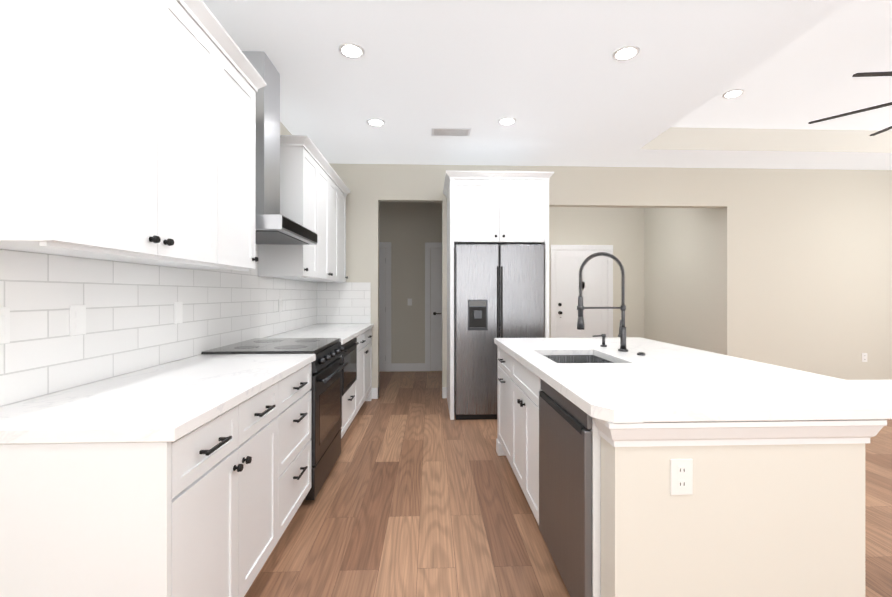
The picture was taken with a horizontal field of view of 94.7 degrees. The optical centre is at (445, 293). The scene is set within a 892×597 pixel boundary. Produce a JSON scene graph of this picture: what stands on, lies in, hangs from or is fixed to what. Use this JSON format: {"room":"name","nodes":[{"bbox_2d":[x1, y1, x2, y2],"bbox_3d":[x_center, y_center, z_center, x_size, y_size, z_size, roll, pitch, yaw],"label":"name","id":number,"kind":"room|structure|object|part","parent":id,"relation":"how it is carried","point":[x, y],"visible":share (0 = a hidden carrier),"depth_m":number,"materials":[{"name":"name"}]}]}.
{"room":"kitchen","nodes":[
{"label":"kitchen","id":0,"kind":"room"},
{"bbox_2d":[0,121,316,406],"bbox_3d":[-1.463,-0.156,0.971,0.130,2.850,8.220,0,0,-2],"label":"wall","id":1,"kind":"structure","parent":0,"point":[131,326],"depth_m":1.80,"materials":[{"name":"white tile"}]},
{"bbox_2d":[0,307,9,343],"bbox_3d":[-1.405,0.100,1.268,0.008,0.116,0.116,0,0,-2],"label":"outlet","id":2,"kind":"object","parent":1,"relation":"attached to","point":[4,311],"depth_m":1.31,"materials":[{"name":"white plastic"}]},
{"bbox_2d":[70,305,85,335],"bbox_3d":[-1.417,0.100,1.582,0.007,0.116,0.072,0,0,-2],"label":"outlet","id":3,"kind":"object","parent":1,"relation":"attached to","point":[77,319],"depth_m":1.58,"materials":[{"name":"white plastic"}]},
{"bbox_2d":[0,0,227,267],"bbox_3d":[-1.243,-0.692,1.547,0.348,1.100,0.914,0,0,-2],"label":"upper cabinet","id":4,"kind":"object","parent":1,"relation":"attached to","point":[127,130],"depth_m":1.34,"materials":[{"name":"white wood"}]},
{"bbox_2d":[174,302,182,323],"bbox_3d":[-1.441,0.100,2.213,0.007,0.116,0.072,0,0,-2],"label":"outlet","id":5,"kind":"object","parent":1,"relation":"attached to","point":[178,306],"depth_m":2.21,"materials":[{"name":"white plastic"}]},
{"bbox_2d":[186,40,259,271],"bbox_3d":[-1.265,-0.692,2.125,0.348,1.100,0.489,0,0,-2],"label":"upper cabinet","id":6,"kind":"object","parent":1,"relation":"attached to","point":[243,84],"depth_m":2.21,"materials":[{"name":"white wood"}]},
{"bbox_2d":[242,51,316,244],"bbox_3d":[-1.227,-0.979,2.821,0.477,1.198,0.770,0,0,-2],"label":"range hood","id":7,"kind":"object","parent":1,"relation":"attached to","point":[274,226],"visible":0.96,"depth_m":2.71,"materials":[{"name":"silver metal"}]},
{"bbox_2d":[278,299,281,311],"bbox_3d":[-1.497,0.100,3.712,0.007,0.116,0.072,0,0,-2],"label":"outlet","id":8,"kind":"object","parent":1,"relation":"attached to","point":[279,300],"depth_m":3.69,"materials":[{"name":"white plastic"}]},
{"bbox_2d":[258,136,319,279],"bbox_3d":[-1.317,-0.692,3.489,0.348,1.100,0.481,0,0,-2],"label":"upper cabinet","id":9,"kind":"object","parent":1,"relation":"attached to","point":[299,162],"depth_m":3.25,"materials":[{"name":"white wood"}]},
{"bbox_2d":[300,156,339,282],"bbox_3d":[-1.339,-0.692,4.083,0.348,1.100,0.953,0,0,-2],"label":"upper cabinet","id":10,"kind":"object","parent":1,"relation":"attached to","point":[329,182],"depth_m":4.11,"materials":[{"name":"white wood"}]},
{"bbox_2d":[340,184,347,282],"bbox_3d":[-1.361,-0.691,4.674,0.348,1.100,0.476,0,0,-2],"label":"upper cabinet","id":11,"kind":"object","parent":1,"relation":"attached to","point":[343,191],"depth_m":4.75,"materials":[{"name":"white wood"}]},
{"bbox_2d":[379,202,441,370],"bbox_3d":[-1.268,-0.154,6.792,4.500,2.850,0.120,0,0,-2],"label":"wall","id":12,"kind":"structure","parent":0,"point":[407,230],"depth_m":6.74,"materials":[{"name":"beige paint"}]},
{"bbox_2d":[379,242,390,371],"bbox_3d":[-1.365,0.211,6.708,0.940,2.120,0.101,0,0,-2],"label":"door frame","id":13,"kind":"structure","parent":12,"relation":"attached to","point":[384,302],"depth_m":6.73,"materials":[{"name":"white"}]},
{"bbox_2d":[379,363,424,371],"bbox_3d":[-1.106,1.204,6.730,1.520,0.135,0.016,0,0,-2],"label":"baseboard","id":14,"kind":"structure","parent":12,"relation":"attached to","point":[399,367],"depth_m":6.74,"materials":[{"name":"white wood"}]},
{"bbox_2d":[425,242,441,370],"bbox_3d":[0.124,0.211,6.764,0.940,2.120,0.101,0,0,-2],"label":"door","id":15,"kind":"structure","parent":12,"relation":"attached to","point":[436,306],"depth_m":6.76,"materials":[{"name":"white wood"}]},
{"bbox_2d":[202,0,891,169],"bbox_3d":[3.184,-1.736,1.147,9.430,0.310,8.220,0,0,-2],"label":"ceiling","id":16,"kind":"structure","parent":0,"point":[558,82],"depth_m":3.13,"materials":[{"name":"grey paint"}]},
{"bbox_2d":[338,43,364,58],"bbox_3d":[-0.611,-1.576,2.665,0.169,0.008,0.169,0,0,-8],"label":"recessed light","id":17,"kind":"object","parent":16,"relation":"in","point":[357,51],"depth_m":2.66,"materials":[{"name":"white plastic"}]},
{"bbox_2d":[367,118,384,126],"bbox_3d":[-0.643,-1.575,3.774,0.169,0.008,0.169,0,0,-11],"label":"recessed light","id":18,"kind":"object","parent":16,"relation":"in","point":[377,122],"depth_m":3.76,"materials":[{"name":"white plastic"}]},
{"bbox_2d":[431,128,470,135],"bbox_3d":[0.049,-1.575,4.001,0.380,0.009,0.180,0,0,-2],"label":"ceiling vent","id":19,"kind":"object","parent":16,"relation":"in","point":[450,131],"visible":1,"depth_m":3.97,"materials":[{"name":"white metal"}]},
{"bbox_2d":[498,117,516,124],"bbox_3d":[0.558,-1.575,3.750,0.169,0.008,0.169,0,0,-26],"label":"recessed light","id":20,"kind":"object","parent":16,"relation":"in","point":[506,120],"depth_m":3.74,"materials":[{"name":"white plastic"}]},
{"bbox_2d":[612,45,639,60],"bbox_3d":[1.179,-1.576,2.692,0.169,0.008,0.169,0,0,-23],"label":"recessed light","id":21,"kind":"object","parent":16,"relation":"in","point":[628,52],"depth_m":2.68,"materials":[{"name":"white plastic"}]},
{"bbox_2d":[722,89,744,98],"bbox_3d":[2.620,-1.825,3.748,0.169,0.008,0.169,0,0,-8],"label":"recessed light","id":22,"kind":"object","parent":16,"relation":"in","point":[736,92],"depth_m":3.73,"materials":[{"name":"white plastic"}]},
{"bbox_2d":[808,71,891,135],"bbox_3d":[3.842,-1.599,2.663,2.248,0.459,2.248,0,0,-2],"label":"ceiling fan","id":23,"kind":"object","parent":16,"relation":"hanging from","point":[871,74],"visible":1,"depth_m":3.23,"materials":[{"name":"grey metal"}]},
{"bbox_2d":[244,371,891,596],"bbox_3d":[2.312,1.295,2.104,11.300,0.050,10.400,0,0,-2],"label":"floor","id":24,"kind":"structure","parent":0,"point":[420,493],"depth_m":2.31,"materials":[{"name":"brown wood"}]},
{"bbox_2d":[0,379,283,596],"bbox_3d":[-1.092,0.835,1.500,0.648,0.870,0.810,0,0,-2],"label":"base cabinet","id":25,"kind":"object","parent":24,"relation":"on","point":[209,508],"depth_m":1.11,"materials":[{"name":"white wood"}]},
{"bbox_2d":[0,324,373,443],"bbox_3d":[-1.137,0.377,3.023,0.673,0.040,3.878,0,0,-2],"label":"countertop","id":26,"kind":"structure","parent":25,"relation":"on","point":[172,401],"depth_m":1.39,"materials":[{"name":"stone"}]},
{"bbox_2d":[201,338,347,499],"bbox_3d":[-1.104,0.806,2.825,0.726,0.928,0.754,0,0,-2],"label":"range","id":27,"kind":"object","parent":24,"relation":"on","point":[327,365],"visible":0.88,"depth_m":2.68,"materials":[{"name":"black metal"}]},
{"bbox_2d":[284,363,310,530],"bbox_3d":[-1.117,0.835,2.146,0.648,0.870,0.596,0,0,-2],"label":"base cabinet","id":28,"kind":"object","parent":24,"relation":"on","point":[297,386],"depth_m":2.19,"materials":[{"name":"white wood"}]},
{"bbox_2d":[340,335,359,438],"bbox_3d":[-1.166,0.835,3.612,0.660,0.870,0.816,0,0,-2],"label":"base cabinet","id":29,"kind":"object","parent":24,"relation":"on","point":[351,372],"depth_m":3.64,"materials":[{"name":"white wood"}]},
{"bbox_2d":[360,328,371,407],"bbox_3d":[-1.198,0.836,4.462,0.660,0.870,0.998,0,0,-2],"label":"base cabinet","id":30,"kind":"object","parent":24,"relation":"on","point":[366,337],"depth_m":4.50,"materials":[{"name":"white wood"}]},
{"bbox_2d":[443,170,553,419],"bbox_3d":[0.532,0.015,4.589,1.100,2.512,0.891,0,0,-2],"label":"tall cabinet","id":31,"kind":"object","parent":24,"relation":"on","point":[498,207],"visible":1,"depth_m":4.19,"materials":[{"name":"white wood"}]},
{"bbox_2d":[454,242,544,419],"bbox_3d":[0.534,0.374,4.532,0.906,1.792,0.814,0,0,-2],"label":"fridge","id":32,"kind":"object","parent":24,"relation":"on","point":[499,291],"visible":0.79,"depth_m":4.13,"materials":[{"name":"grey metal"}]},
{"bbox_2d":[494,337,891,596],"bbox_3d":[1.935,0.813,2.358,3.034,0.913,2.083,0,0,-2],"label":"kitchen island","id":33,"kind":"object","parent":24,"relation":"on","point":[771,509],"depth_m":1.33,"materials":[{"name":"white paint"}]},
{"bbox_2d":[577,252,644,355],"bbox_3d":[0.985,0.047,2.589,0.339,0.619,0.433,0,0,-2],"label":"faucet","id":34,"kind":"object","parent":33,"relation":"on","point":[622,327],"visible":1,"depth_m":2.56,"materials":[{"name":"grey metal"}]},
{"bbox_2d":[670,459,692,494],"bbox_3d":[0.749,0.582,1.306,0.072,0.115,0.007,0,0,-2],"label":"outlet","id":35,"kind":"object","parent":33,"relation":"attached to","point":[681,476],"visible":1,"depth_m":1.30,"materials":[{"name":"white plastic"}]},
{"bbox_3d":[1.941,0.483,2.359,3.022,0.252,2.083,0,0,-2],"label":"kitchen island top","id":36,"kind":"part","parent":33,"relation":"part of","materials":[{"name":"white stone"}]},
{"bbox_2d":[549,207,644,337],"bbox_3d":[2.270,-0.154,7.166,2.600,2.850,0.120,0,0,-2],"label":"wall","id":37,"kind":"structure","parent":0,"point":[622,228],"depth_m":7.13,"materials":[{"name":"beige paint"}]},
{"bbox_2d":[551,245,612,337],"bbox_3d":[2.349,0.211,7.080,1.090,2.120,0.118,0,0,-2],"label":"door","id":38,"kind":"structure","parent":37,"relation":"attached to","point":[567,261],"depth_m":7.10,"materials":[{"name":"white wood"}]},
{"bbox_2d":[317,163,891,397],"bbox_3d":[3.091,-0.154,5.191,9.310,2.850,0.130,0,0,-2],"label":"wall","id":39,"kind":"structure","parent":0,"point":[806,270],"depth_m":5.17,"materials":[{"name":"beige paint"}]},
{"bbox_2d":[862,353,866,361],"bbox_3d":[5.316,0.806,5.216,0.072,0.115,0.007,0,0,-2],"label":"outlet","id":40,"kind":"object","parent":39,"relation":"attached to","point":[864,357],"visible":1,"depth_m":5.21,"materials":[{"name":"white plastic"}]},
{"bbox_2d":[645,208,720,353],"bbox_3d":[3.548,-0.154,6.204,0.120,2.850,1.860,0,0,-2],"label":"wall","id":41,"kind":"structure","parent":0,"point":[669,258],"depth_m":6.04,"materials":[{"name":"beige paint"}]}
]}

